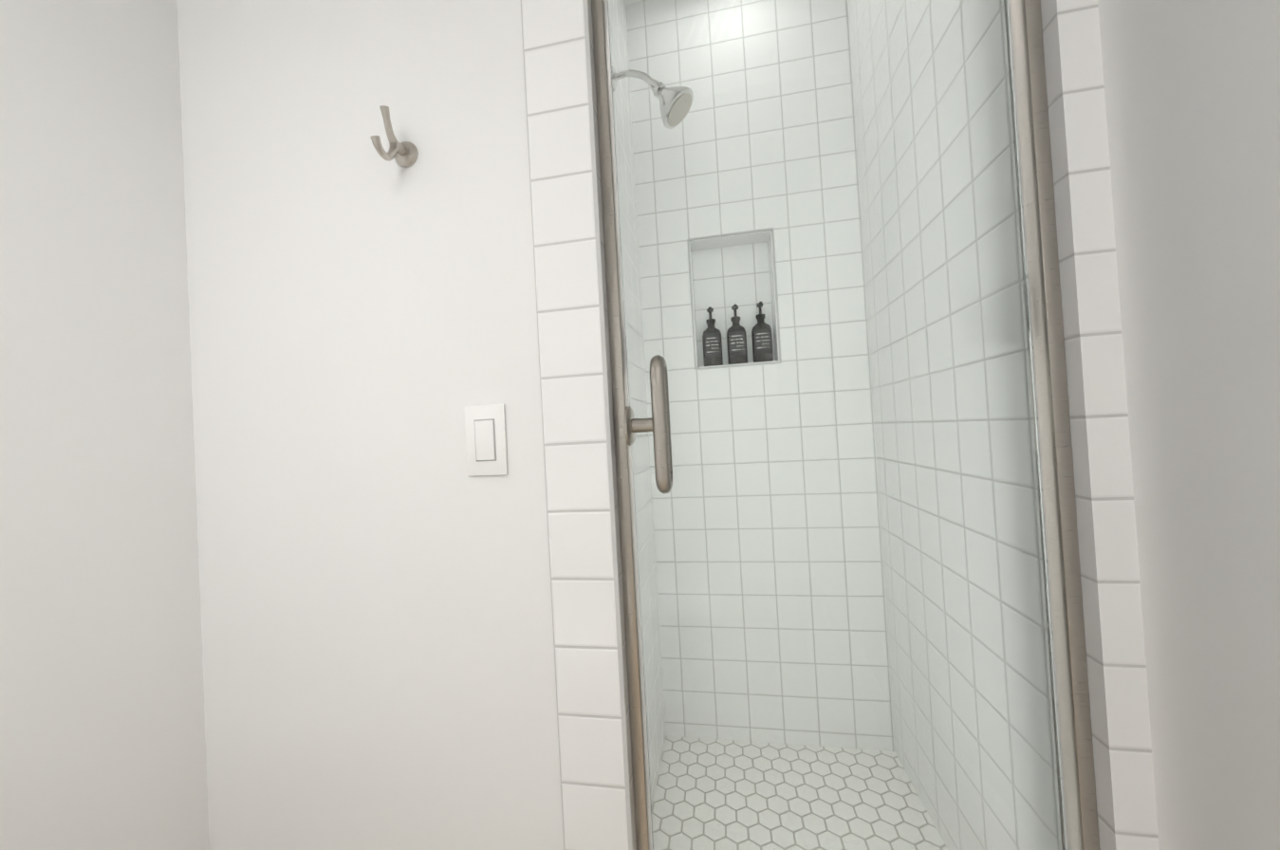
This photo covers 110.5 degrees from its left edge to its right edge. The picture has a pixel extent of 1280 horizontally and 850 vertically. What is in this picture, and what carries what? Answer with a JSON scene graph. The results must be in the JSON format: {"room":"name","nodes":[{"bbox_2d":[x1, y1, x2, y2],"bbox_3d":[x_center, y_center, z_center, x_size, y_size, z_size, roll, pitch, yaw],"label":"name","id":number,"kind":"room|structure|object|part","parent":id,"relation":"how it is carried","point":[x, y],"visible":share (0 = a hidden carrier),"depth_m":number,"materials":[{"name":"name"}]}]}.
{"room":"bathroom","nodes":[
{"label":"bathroom","id":0,"kind":"room"},
{"bbox_2d":[0,0,209,849],"bbox_3d":[-1.094,-0.123,-0.118,0.100,2.600,2.200,-3,-1,10],"label":"wall","id":1,"kind":"structure","parent":0,"point":[102,741],"depth_m":0.72,"materials":[{"name":"white paint"}]},
{"bbox_2d":[176,0,563,849],"bbox_3d":[-0.454,-0.143,0.833,0.822,2.600,0.100,-3,-1,10],"label":"wall","id":2,"kind":"structure","parent":0,"point":[376,621],"depth_m":0.79,"materials":[{"name":"white paint"}]},
{"bbox_2d":[370,105,418,166],"bbox_3d":[-0.414,-0.477,0.736,0.044,0.090,0.080,-3,-1,10],"label":"robe hook","id":3,"kind":"object","parent":2,"relation":"attached to","point":[404,154],"visible":1,"depth_m":0.74,"materials":[{"name":"silver metal"}]},
{"bbox_3d":[-0.411,-0.472,0.754,0.015,0.015,0.024,-3,-1,10],"label":"post","id":4,"kind":"part","parent":3,"relation":"part of","materials":[{"name":"silver metal"}]},
{"bbox_3d":[-0.408,-0.472,0.770,0.044,0.044,0.010,-3,-1,10],"label":"plate","id":5,"kind":"part","parent":3,"relation":"part of","materials":[{"name":"silver metal"}]},
{"bbox_2d":[463,403,508,476],"bbox_3d":[-0.257,0.025,0.740,0.072,0.118,0.009,-3,-1,10],"label":"light switch","id":6,"kind":"object","parent":2,"relation":"attached to","point":[486,440],"visible":1,"depth_m":0.74,"materials":[{"name":"white plastic"}]},
{"bbox_2d":[520,0,630,849],"bbox_3d":[-0.117,-0.231,0.717,0.108,2.465,0.008,-3,-1,10],"label":"wall tile strip","id":7,"kind":"object","parent":2,"relation":"attached to","point":[584,602],"visible":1,"depth_m":0.71,"materials":[{"name":"white tile"}]},
{"bbox_2d":[584,0,636,849],"bbox_3d":[-0.048,-0.144,0.755,0.004,2.285,0.108,-3,-1,10],"label":"door frame","id":8,"kind":"structure","parent":2,"relation":"attached to","point":[611,439],"depth_m":0.71,"materials":[{"name":"silver metal"}]},
{"bbox_2d":[624,0,646,5],"bbox_3d":[-0.301,-1.514,0.158,1.717,0.100,3.010,-3,-1,10],"label":"ceiling","id":9,"kind":"structure","parent":0,"point":[629,3],"depth_m":1.53,"materials":[{"name":"white paint"}]},
{"bbox_2d":[606,0,665,810],"bbox_3d":[-0.093,-0.157,1.179,0.100,2.600,0.710,-3,-1,10],"label":"wall","id":10,"kind":"structure","parent":0,"point":[628,213],"depth_m":1.35,"materials":[{"name":"tile"}]},
{"bbox_2d":[610,64,693,129],"bbox_3d":[0.033,-0.903,1.206,0.221,0.183,0.106,-3,-1,10],"label":"shower head","id":11,"kind":"object","parent":10,"relation":"attached to","point":[652,83],"depth_m":1.19},
{"bbox_2d":[675,0,771,241],"bbox_3d":[0.285,-1.051,1.538,0.269,0.845,0.120,-3,-1,10],"label":"shower wall","id":12,"kind":"structure","parent":0,"point":[730,120],"depth_m":1.48,"materials":[{"name":"tile"}]},
{"bbox_2d":[688,229,771,251],"bbox_3d":[0.305,-0.627,1.515,0.269,0.004,0.083,-3,-1,10],"label":"liner","id":13,"kind":"object","parent":12,"relation":"attached to","point":[733,239],"depth_m":1.51,"materials":[{"name":"white tile"}]},
{"bbox_2d":[625,0,894,751],"bbox_3d":[0.405,-0.179,1.511,0.962,2.600,0.120,-3,-1,10],"label":"wall","id":14,"kind":"structure","parent":0,"point":[849,428],"depth_m":1.44,"materials":[{"name":"tile"}]},
{"bbox_2d":[686,240,696,368],"bbox_3d":[0.174,-0.406,1.493,0.006,0.432,0.005,-3,-1,10],"label":"trim","id":15,"kind":"structure","parent":14,"relation":"attached to","point":[692,305],"depth_m":1.49,"materials":[{"name":"grey tile"}]},
{"bbox_2d":[688,241,698,367],"bbox_3d":[0.187,-0.406,1.535,0.004,0.432,0.083,-3,-1,10],"label":"liner","id":16,"kind":"object","parent":14,"relation":"attached to","point":[694,308],"depth_m":1.50,"materials":[{"name":"white tile"}]},
{"bbox_2d":[686,227,773,240],"bbox_3d":[0.297,-0.632,1.472,0.281,0.006,0.005,-3,-1,10],"label":"trim","id":17,"kind":"structure","parent":14,"relation":"attached to","point":[746,231],"depth_m":1.47,"materials":[{"name":"grey tile"}]},
{"bbox_2d":[691,241,775,367],"bbox_3d":[0.328,-0.413,1.569,0.269,0.432,0.035,-3,-1,10],"label":"wall niche","id":18,"kind":"object","parent":14,"relation":"in","point":[730,274],"depth_m":1.55,"materials":[{"name":"tile"}]},
{"bbox_2d":[696,360,776,368],"bbox_3d":[0.329,-0.200,1.508,0.269,0.004,0.083,-3,-1,10],"label":"liner","id":19,"kind":"object","parent":14,"relation":"attached to","point":[736,364],"depth_m":1.47,"materials":[{"name":"white tile"}]},
{"bbox_2d":[702,306,723,366],"bbox_3d":[0.246,-0.298,1.521,0.066,0.201,0.070,-3,-1,10],"label":"bottle","id":20,"kind":"object","parent":19,"relation":"on","point":[710,352],"depth_m":1.50,"materials":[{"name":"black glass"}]},
{"bbox_2d":[726,303,747,364],"bbox_3d":[0.328,-0.303,1.506,0.066,0.201,0.070,-3,-1,10],"label":"bottle","id":21,"kind":"object","parent":19,"relation":"on","point":[733,350],"depth_m":1.48,"materials":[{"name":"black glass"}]},
{"bbox_2d":[751,301,773,362],"bbox_3d":[0.408,-0.307,1.492,0.066,0.201,0.070,-3,-1,10],"label":"bottle","id":22,"kind":"object","parent":19,"relation":"on","point":[765,340],"depth_m":1.47,"materials":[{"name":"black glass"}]},
{"bbox_2d":[694,361,781,370],"bbox_3d":[0.321,-0.195,1.466,0.281,0.006,0.005,-3,-1,10],"label":"trim","id":23,"kind":"structure","parent":14,"relation":"attached to","point":[774,362],"depth_m":1.46,"materials":[{"name":"grey tile"}]},
{"bbox_2d":[767,230,779,361],"bbox_3d":[0.447,-0.421,1.488,0.004,0.432,0.083,-3,-1,10],"label":"liner","id":24,"kind":"object","parent":14,"relation":"attached to","point":[772,294],"depth_m":1.47,"materials":[{"name":"white tile"}]},
{"bbox_2d":[771,229,781,361],"bbox_3d":[0.444,-0.422,1.444,0.006,0.432,0.005,-3,-1,10],"label":"trim","id":25,"kind":"structure","parent":14,"relation":"attached to","point":[775,280],"depth_m":1.44,"materials":[{"name":"grey tile"}]},
{"bbox_2d":[847,0,1111,849],"bbox_3d":[0.673,-0.202,0.990,0.047,2.600,0.810,-3,-1,10],"label":"wall","id":26,"kind":"structure","parent":0,"point":[1099,757],"depth_m":0.88,"materials":[{"name":"tile"}]},
{"bbox_2d":[1051,0,1159,849],"bbox_3d":[0.596,-0.272,0.588,0.047,2.465,0.008,-3,-1,10],"label":"wall tile strip","id":27,"kind":"object","parent":26,"relation":"attached to","point":[1128,756],"visible":1,"depth_m":0.58,"materials":[{"name":"white tile"}]},
{"bbox_2d":[1097,0,1279,849],"bbox_3d":[0.567,-0.212,-0.007,0.100,2.600,3.010,-3,-1,10],"label":"wall","id":28,"kind":"structure","parent":0,"point":[1192,91],"depth_m":0.49,"materials":[{"name":"white paint"}]},
{"bbox_3d":[-0.154,1.182,0.115,1.717,0.100,3.010,-3,-1,10],"label":"floor","id":29,"kind":"structure","parent":0,"visible":0},
{"bbox_2d":[650,736,947,849],"bbox_3d":[0.379,1.073,1.101,0.715,0.090,0.680,-3,-1,10],"label":"shower floor","id":30,"kind":"structure","parent":29,"relation":"on","point":[783,811],"depth_m":1.22,"materials":[{"name":"tile"}]},
{"bbox_3d":[0.307,1.048,0.699,0.803,0.135,0.138,-3,-1,10],"label":"sill","id":31,"kind":"structure","parent":0,"visible":0},
{"bbox_2d":[591,0,1099,849],"bbox_3d":[0.269,-0.162,0.686,0.644,2.285,0.032,-3,-1,10],"label":"shower door","id":32,"kind":"structure","parent":31,"relation":"on","point":[1056,463],"depth_m":0.67,"materials":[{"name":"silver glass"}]},
{"bbox_3d":[-0.038,-0.144,0.741,0.020,2.285,0.032,-3,-1,10],"label":"frame","id":33,"kind":"part","parent":32,"relation":"part of","materials":[{"name":"silver metal"}]},
{"bbox_2d":[623,406,636,445],"bbox_3d":[-0.015,0.002,0.710,0.008,0.064,0.064,-3,-1,10],"label":"flange","id":34,"kind":"object","parent":32,"relation":"attached to","point":[629,434],"visible":0.94,"depth_m":0.69,"materials":[{"name":"silver metal"}]},
{"bbox_2d":[631,417,652,432],"bbox_3d":[0.008,0.000,0.706,0.042,0.023,0.023,-3,-1,10],"label":"post","id":35,"kind":"object","parent":32,"relation":"attached to","point":[642,425],"visible":0.67,"depth_m":0.70,"materials":[{"name":"silver metal"}]},
{"bbox_2d":[649,354,672,493],"bbox_3d":[0.034,-0.001,0.701,0.023,0.218,0.062,-3,-1,10],"label":"loop","id":36,"kind":"object","parent":32,"relation":"attached to","point":[661,425],"visible":0.98,"depth_m":0.67,"materials":[{"name":"silver metal"}]},
{"bbox_3d":[0.575,-0.180,0.630,0.020,2.285,0.032,-3,-1,10],"label":"frame","id":37,"kind":"part","parent":32,"relation":"part of","materials":[{"name":"silver metal"}]}
]}

